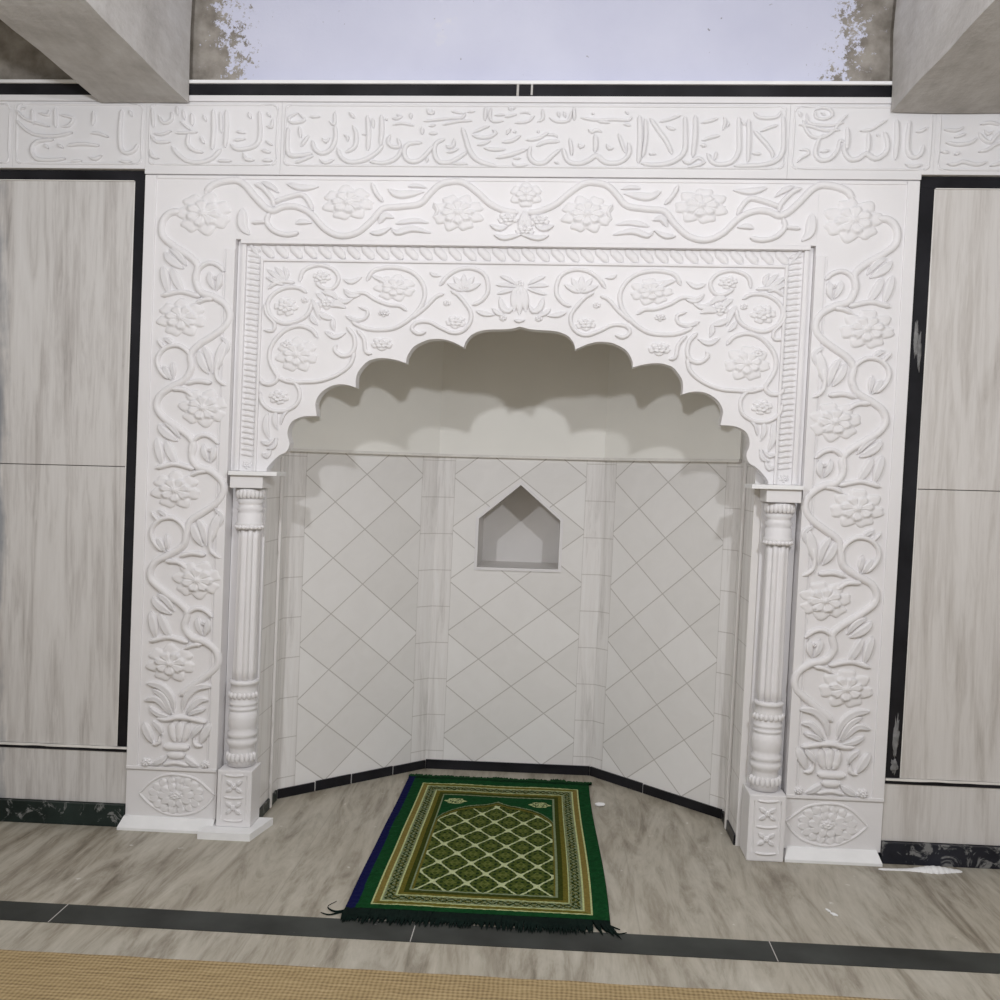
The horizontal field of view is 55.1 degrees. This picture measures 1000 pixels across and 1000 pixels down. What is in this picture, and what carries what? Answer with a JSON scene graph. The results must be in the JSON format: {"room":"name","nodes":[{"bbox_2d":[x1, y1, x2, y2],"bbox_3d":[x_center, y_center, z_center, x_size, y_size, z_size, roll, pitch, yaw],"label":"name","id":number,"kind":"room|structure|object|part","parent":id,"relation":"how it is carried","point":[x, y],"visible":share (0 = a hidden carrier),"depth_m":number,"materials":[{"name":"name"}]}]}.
{"room":"mosque","nodes":[
{"label":"mosque","id":0,"kind":"room"},
{"bbox_2d":[277,451,437,790],"bbox_3d":[-0.498,0.417,3.388,0.614,1.166,0.045,0,2,-38],"label":"wall","id":1,"kind":"structure","parent":0,"point":[357,606],"depth_m":3.36,"materials":[{"name":"tile"}]},
{"bbox_2d":[277,760,425,798],"bbox_3d":[-0.512,0.983,3.392,0.591,0.034,0.006,0,2,-38],"label":"baseboard","id":2,"kind":"structure","parent":1,"relation":"attached to","point":[342,780],"depth_m":3.37,"materials":[{"name":"black tile"}]},
{"bbox_2d":[0,0,895,80],"bbox_3d":[0.157,-1.591,2.822,6.215,0.752,0.058,2,2,3],"label":"wall","id":3,"kind":"structure","parent":0,"point":[566,40],"depth_m":2.80,"materials":[{"name":"white paint"}]},
{"bbox_2d":[0,463,982,490],"bbox_3d":[0.135,-0.484,3.352,6.259,3.000,0.925,2,2,3],"label":"wall","id":4,"kind":"structure","parent":0,"point":[0,463],"depth_m":2.98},
{"bbox_2d":[0,101,15,169],"bbox_3d":[-2.185,-1.117,2.960,1.460,0.197,0.088,2,2,3],"label":"calligraphy panel","id":5,"kind":"object","parent":4,"relation":"attached to","point":[6,107],"visible":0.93,"depth_m":2.88,"materials":[{"name":"white stone"}]},
{"bbox_3d":[-2.187,-1.119,2.918,1.442,0.183,0.004,2,2,3],"label":"frame moulding","id":6,"kind":"part","parent":5,"relation":"part of","materials":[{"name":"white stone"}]},
{"bbox_2d":[0,464,124,745],"bbox_3d":[-2.063,0.301,3.006,1.843,0.854,0.068,2,2,3],"label":"marble panel","id":7,"kind":"object","parent":4,"relation":"attached to","point":[61,526],"visible":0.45,"depth_m":2.93,"materials":[{"name":"grey stone"}]},
{"bbox_2d":[0,798,125,826],"bbox_3d":[-2.075,0.939,3.019,1.863,0.067,0.082,2,2,3],"label":"baseboard","id":8,"kind":"structure","parent":4,"relation":"attached to","point":[11,809],"depth_m":2.94,"materials":[{"name":"black stone"}]},
{"bbox_2d":[0,747,126,803],"bbox_3d":[-2.069,0.824,3.022,1.865,0.159,0.068,2,2,3],"label":"marble panel","id":9,"kind":"object","parent":4,"relation":"attached to","point":[25,773],"visible":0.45,"depth_m":2.95,"materials":[{"name":"grey stone"}]},
{"bbox_2d":[0,741,126,751],"bbox_3d":[-2.065,0.736,3.015,1.862,0.016,0.077,2,2,3],"label":"strip","id":10,"kind":"object","parent":4,"relation":"attached to","point":[2,743],"visible":0.57,"depth_m":2.94,"materials":[{"name":"black stone"}]},
{"bbox_2d":[0,181,133,465],"bbox_3d":[-2.025,-0.554,2.978,1.843,0.854,0.068,2,2,3],"label":"marble panel","id":11,"kind":"object","parent":4,"relation":"attached to","point":[66,246],"visible":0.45,"depth_m":2.90,"materials":[{"name":"grey stone"}]},
{"bbox_2d":[0,170,145,181],"bbox_3d":[-1.987,-0.996,2.961,1.864,0.030,0.070,2,2,3],"label":"rail","id":12,"kind":"object","parent":4,"relation":"attached to","point":[5,175],"visible":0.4,"depth_m":2.89,"materials":[{"name":"black tile"}]},
{"bbox_2d":[12,101,146,170],"bbox_3d":[-1.255,-1.092,2.903,0.411,0.197,0.094,2,2,3],"label":"calligraphy panel","id":13,"kind":"object","parent":4,"relation":"attached to","point":[63,136],"visible":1,"depth_m":2.87,"materials":[{"name":"white stone"}]},
{"bbox_2d":[116,181,144,745],"bbox_3d":[-1.114,-0.103,2.937,0.070,1.712,0.070,2,2,3],"label":"wall trim strip","id":14,"kind":"object","parent":4,"relation":"attached to","point":[139,186],"visible":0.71,"depth_m":2.90,"materials":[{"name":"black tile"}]},
{"bbox_2d":[117,175,238,833],"bbox_3d":[-0.967,0.016,2.913,0.331,1.973,0.100,2,2,3],"label":"carved pilaster","id":15,"kind":"object","parent":4,"relation":"attached to","point":[184,494],"visible":1,"depth_m":2.89,"materials":[{"name":"white stone"}]},
{"bbox_3d":[-1.011,0.983,2.945,0.293,0.036,0.100,2,2,3],"label":"skirting","id":16,"kind":"part","parent":15,"relation":"part of","materials":[{"name":"white stone"}]},
{"bbox_2d":[145,102,281,175],"bbox_3d":[-0.848,-1.073,2.880,0.412,0.211,0.094,2,2,3],"label":"calligraphy panel","id":17,"kind":"object","parent":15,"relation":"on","point":[191,138],"visible":0.98,"depth_m":2.84,"materials":[{"name":"white stone"}]},
{"bbox_2d":[223,488,266,764],"bbox_3d":[-0.788,0.459,2.959,0.121,1.095,0.024,2,2,3],"label":"trim","id":18,"kind":"structure","parent":4,"relation":"attached to","point":[234,537],"depth_m":2.95,"materials":[{"name":"white stone"}]},
{"bbox_2d":[259,790,276,816],"bbox_3d":[-0.752,0.986,3.096,0.007,0.034,0.204,2,2,3],"label":"baseboard","id":19,"kind":"object","parent":4,"relation":"attached to","point":[265,807],"visible":0.71,"depth_m":3.09,"materials":[{"name":"black stone"}]},
{"bbox_2d":[257,453,288,807],"bbox_3d":[-0.730,0.089,3.070,0.066,1.830,0.224,2,2,3],"label":"jamb","id":20,"kind":"structure","parent":4,"relation":"attached to","point":[273,493],"depth_m":3.06,"materials":[{"name":"stone"}]},
{"bbox_2d":[268,455,284,807],"bbox_3d":[-0.723,0.420,3.105,0.033,1.166,0.017,2,2,3],"label":"trim","id":21,"kind":"structure","parent":4,"relation":"attached to","point":[283,457],"depth_m":3.10,"materials":[{"name":"stone"}]},
{"bbox_2d":[0,84,891,96],"bbox_3d":[0.138,-1.187,2.822,6.101,0.033,0.088,2,2,3],"label":"trim","id":22,"kind":"structure","parent":4,"relation":"attached to","point":[5,89],"depth_m":2.79,"materials":[{"name":"black stone"}]},
{"bbox_2d":[0,79,891,85],"bbox_3d":[0.139,-1.209,2.818,6.100,0.010,0.094,2,2,3],"label":"trim","id":23,"kind":"structure","parent":4,"relation":"attached to","point":[2,81],"depth_m":2.78,"materials":[{"name":"white paint"}]},
{"bbox_2d":[0,95,891,103],"bbox_3d":[0.137,-1.161,2.822,6.100,0.017,0.090,2,2,3],"label":"trim","id":24,"kind":"structure","parent":4,"relation":"attached to","point":[31,98],"depth_m":2.78,"materials":[{"name":"white paint"}]},
{"bbox_2d":[231,239,813,484],"bbox_3d":[0.048,-0.411,2.855,1.712,0.690,0.072,2,2,3],"label":"arch panel","id":25,"kind":"object","parent":4,"relation":"attached to","point":[732,322],"visible":1,"depth_m":2.83,"materials":[{"name":"white stone"}]},
{"bbox_2d":[516,84,532,95],"bbox_3d":[0.072,-1.189,2.779,0.048,0.038,0.005,2,2,3],"label":"joint","id":26,"kind":"object","parent":4,"relation":"attached to","point":[522,89],"visible":1,"depth_m":2.78,"materials":[{"name":"black stone"}]},
{"bbox_2d":[204,176,854,247],"bbox_3d":[0.068,-0.849,2.832,1.900,0.187,0.088,2,2,3],"label":"carved floral frieze","id":27,"kind":"object","parent":4,"relation":"attached to","point":[452,209],"visible":0.99,"depth_m":2.80,"materials":[{"name":"white stone"}]},
{"bbox_2d":[280,102,790,179],"bbox_3d":[0.093,-1.048,2.826,1.480,0.211,0.094,2,2,3],"label":"calligraphy panel","id":28,"kind":"object","parent":4,"relation":"attached to","point":[484,140],"visible":1,"depth_m":2.79,"materials":[{"name":"white stone"}]},
{"bbox_2d":[722,811,735,844],"bbox_3d":[0.717,1.027,3.011,0.007,0.032,0.204,2,2,3],"label":"baseboard","id":29,"kind":"object","parent":4,"relation":"attached to","point":[729,829],"visible":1,"depth_m":2.98,"materials":[{"name":"black stone"}]},
{"bbox_2d":[724,461,746,828],"bbox_3d":[0.742,0.460,3.021,0.033,1.166,0.017,2,2,3],"label":"trim","id":30,"kind":"structure","parent":4,"relation":"attached to","point":[744,463],"depth_m":3.01,"materials":[{"name":"stone"}]},
{"bbox_2d":[723,433,764,845],"bbox_3d":[0.775,0.130,2.983,0.066,1.830,0.224,2,2,3],"label":"jamb","id":31,"kind":"structure","parent":4,"relation":"attached to","point":[752,516],"depth_m":2.91,"materials":[{"name":"stone"}]},
{"bbox_2d":[746,501,796,787],"bbox_3d":[0.807,0.502,2.867,0.121,1.095,0.024,2,2,3],"label":"trim","id":32,"kind":"structure","parent":4,"relation":"attached to","point":[761,557],"depth_m":2.86,"materials":[{"name":"white stone"}]},
{"bbox_2d":[781,180,919,866],"bbox_3d":[1.015,0.070,2.799,0.319,1.973,0.100,2,2,3],"label":"carved pilaster","id":33,"kind":"object","parent":4,"relation":"attached to","point":[848,514],"visible":1,"depth_m":2.77,"materials":[{"name":"white stone"}]},
{"bbox_3d":[0.970,1.037,2.831,0.279,0.036,0.100,2,2,3],"label":"skirting","id":34,"kind":"part","parent":33,"relation":"part of","materials":[{"name":"white stone"}]},
{"bbox_2d":[786,104,935,180],"bbox_3d":[1.033,-1.022,2.772,0.412,0.211,0.094,2,2,3],"label":"calligraphy panel","id":35,"kind":"object","parent":33,"relation":"on","point":[867,142],"visible":0.96,"depth_m":2.73,"materials":[{"name":"white stone"}]},
{"bbox_2d":[885,188,935,777],"bbox_3d":[1.185,-0.042,2.805,0.079,1.704,0.070,2,2,3],"label":"wall trim strip","id":36,"kind":"object","parent":4,"relation":"attached to","point":[926,195],"visible":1,"depth_m":2.77,"materials":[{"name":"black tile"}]},
{"bbox_2d":[878,840,999,868],"bbox_3d":[2.100,1.054,2.779,1.974,0.062,0.082,2,2,3],"label":"baseboard","id":37,"kind":"structure","parent":4,"relation":"attached to","point":[891,852],"depth_m":2.79,"materials":[{"name":"black stone"}]},
{"bbox_2d":[881,784,999,845],"bbox_3d":[2.105,0.938,2.782,1.976,0.168,0.068,2,2,3],"label":"marble panel","id":38,"kind":"object","parent":4,"relation":"attached to","point":[911,813],"visible":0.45,"depth_m":2.79,"materials":[{"name":"grey stone"}]},
{"bbox_2d":[885,777,999,787],"bbox_3d":[2.109,0.845,2.774,1.973,0.016,0.077,2,2,3],"label":"strip","id":39,"kind":"object","parent":4,"relation":"attached to","point":[888,780],"visible":0.57,"depth_m":2.79,"materials":[{"name":"black stone"}]},
{"bbox_2d":[901,489,999,781],"bbox_3d":[2.151,0.416,2.763,1.944,0.843,0.068,2,2,3],"label":"marble panel","id":40,"kind":"object","parent":4,"relation":"attached to","point":[951,731],"visible":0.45,"depth_m":2.78,"materials":[{"name":"grey stone"}]},
{"bbox_2d":[918,189,999,490],"bbox_3d":[2.189,-0.435,2.735,1.944,0.857,0.068,2,2,3],"label":"marble panel","id":41,"kind":"object","parent":4,"relation":"attached to","point":[960,444],"visible":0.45,"depth_m":2.75,"materials":[{"name":"grey stone"}]},
{"bbox_2d":[920,177,999,189],"bbox_3d":[2.187,-0.881,2.721,1.974,0.035,0.070,2,2,3],"label":"rail","id":42,"kind":"object","parent":4,"relation":"attached to","point":[946,183],"visible":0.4,"depth_m":2.74,"materials":[{"name":"black tile"}]},
{"bbox_2d":[930,113,999,176],"bbox_3d":[2.206,-0.998,2.704,1.946,0.197,0.094,2,2,3],"label":"calligraphy panel","id":43,"kind":"object","parent":4,"relation":"attached to","point":[966,144],"visible":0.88,"depth_m":2.72,"materials":[{"name":"white stone"}]},
{"bbox_2d":[0,768,999,999],"bbox_3d":[-0.052,1.101,1.370,6.201,0.050,5.400,2,2,3],"label":"floor","id":44,"kind":"structure","parent":0,"point":[671,869],"depth_m":2.52,"materials":[{"name":"tile"}]},
{"bbox_2d":[197,471,285,841],"bbox_3d":[-0.778,0.461,2.902,0.207,1.096,0.152,2,2,3],"label":"column","id":45,"kind":"structure","parent":44,"relation":"on","point":[238,784],"depth_m":2.90,"materials":[{"name":"white stone"}]},
{"bbox_2d":[48,904,778,961],"bbox_3d":[-0.221,1.041,2.313,1.738,0.001,0.096,2,2,3],"label":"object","id":46,"kind":"structure","parent":44,"relation":"on","point":[67,904],"depth_m":2.31,"materials":[{"name":"grey paint"}]},
{"bbox_2d":[0,949,895,999],"bbox_3d":[-0.049,1.072,1.390,5.000,0.006,1.442,2,2,3],"label":"mat","id":47,"kind":"object","parent":44,"relation":"on","point":[24,975],"visible":1,"depth_m":2.06,"materials":[{"name":"beige wicker"}]},
{"bbox_2d":[321,773,626,938],"bbox_3d":[-0.031,1.022,2.911,0.776,0.009,1.194,2,2,3],"label":"rug","id":48,"kind":"object","parent":44,"relation":"on","point":[499,852],"visible":1,"depth_m":2.73,"materials":[{"name":"green fabric"}]},
{"bbox_2d":[0,901,999,973],"bbox_3d":[0.004,1.052,2.300,6.200,0.011,0.096,2,2,3],"label":"trim","id":49,"kind":"structure","parent":44,"relation":"on","point":[696,947],"depth_m":2.30,"materials":[{"name":"black stone"}]},
{"bbox_2d":[595,802,604,806],"bbox_3d":[0.336,1.021,3.219,0.035,0.012,0.024,2,2,3],"label":"crumb","id":50,"kind":"object","parent":44,"relation":"on","point":[599,804],"visible":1,"depth_m":3.21,"materials":[{"name":"white"}]},
{"bbox_2d":[740,484,803,861],"bbox_3d":[0.786,0.503,2.822,0.147,1.096,0.117,2,2,3],"label":"column","id":51,"kind":"structure","parent":44,"relation":"on","point":[763,814],"depth_m":2.79,"materials":[{"name":"white stone"}]},
{"bbox_2d":[879,865,961,873],"bbox_3d":[1.207,1.057,2.756,0.239,0.013,0.046,2,2,3],"label":"cement patch","id":52,"kind":"object","parent":44,"relation":"on","point":[933,869],"visible":1,"depth_m":2.75,"materials":[{"name":"white concrete"}]},
{"bbox_2d":[425,456,604,774],"bbox_3d":[0.053,0.425,3.553,0.637,1.166,0.020,2,2,3],"label":"wall","id":53,"kind":"structure","parent":0,"point":[512,662],"depth_m":3.54,"materials":[{"name":"tile"}]},
{"bbox_2d":[426,759,589,775],"bbox_3d":[0.027,0.991,3.558,0.609,0.034,0.006,2,2,3],"label":"baseboard","id":54,"kind":"structure","parent":53,"relation":"attached to","point":[430,763],"depth_m":3.56,"materials":[{"name":"black tile"}]},
{"bbox_2d":[474,481,562,571],"bbox_3d":[0.077,0.092,3.648,0.325,0.331,0.246,2,2,3],"label":"wall niche","id":55,"kind":"object","parent":53,"relation":"attached to","point":[518,531],"visible":1,"depth_m":3.77,"materials":[{"name":"stone"}]},
{"bbox_2d":[292,329,742,460],"bbox_3d":[0.068,-0.483,3.326,1.532,0.664,0.434,2,2,3],"label":"wall","id":56,"kind":"structure","parent":0,"point":[520,392],"depth_m":3.48,"materials":[{"name":"paint"}]},
{"bbox_2d":[292,448,741,461],"bbox_3d":[0.052,-0.152,3.321,1.478,0.010,0.408,2,2,3],"label":"trim","id":57,"kind":"structure","parent":56,"relation":"attached to","point":[293,449],"depth_m":3.41,"materials":[{"name":"white stone"}]},
{"bbox_2d":[591,461,741,810],"bbox_3d":[0.566,0.446,3.326,0.046,1.166,0.591,0,3,-43],"label":"wall","id":58,"kind":"structure","parent":0,"point":[669,540],"depth_m":3.30,"materials":[{"name":"tile"}]},
{"bbox_2d":[590,766,721,818],"bbox_3d":[0.528,1.011,3.333,0.006,0.034,0.569,0,3,-43],"label":"baseboard","id":59,"kind":"structure","parent":58,"relation":"attached to","point":[613,778],"depth_m":3.32,"materials":[{"name":"black tile"}]},
{"bbox_3d":[0.044,-1.786,0.674,6.203,0.130,4.200,2,2,3],"label":"ceiling","id":60,"kind":"structure","parent":0,"visible":0},
{"bbox_2d":[0,0,191,102],"bbox_3d":[-1.139,-1.447,1.044,0.280,0.657,3.578,2,2,3],"label":"concrete beam","id":61,"kind":"structure","parent":60,"relation":"attached to","point":[118,51],"depth_m":2.53,"materials":[{"name":"grey paint"}]},
{"bbox_2d":[891,0,999,112],"bbox_3d":[1.226,-1.373,0.908,0.445,0.678,3.578,2,2,3],"label":"concrete beam","id":62,"kind":"structure","parent":60,"relation":"attached to","point":[946,53],"depth_m":2.47,"materials":[{"name":"grey paint"}]}
]}

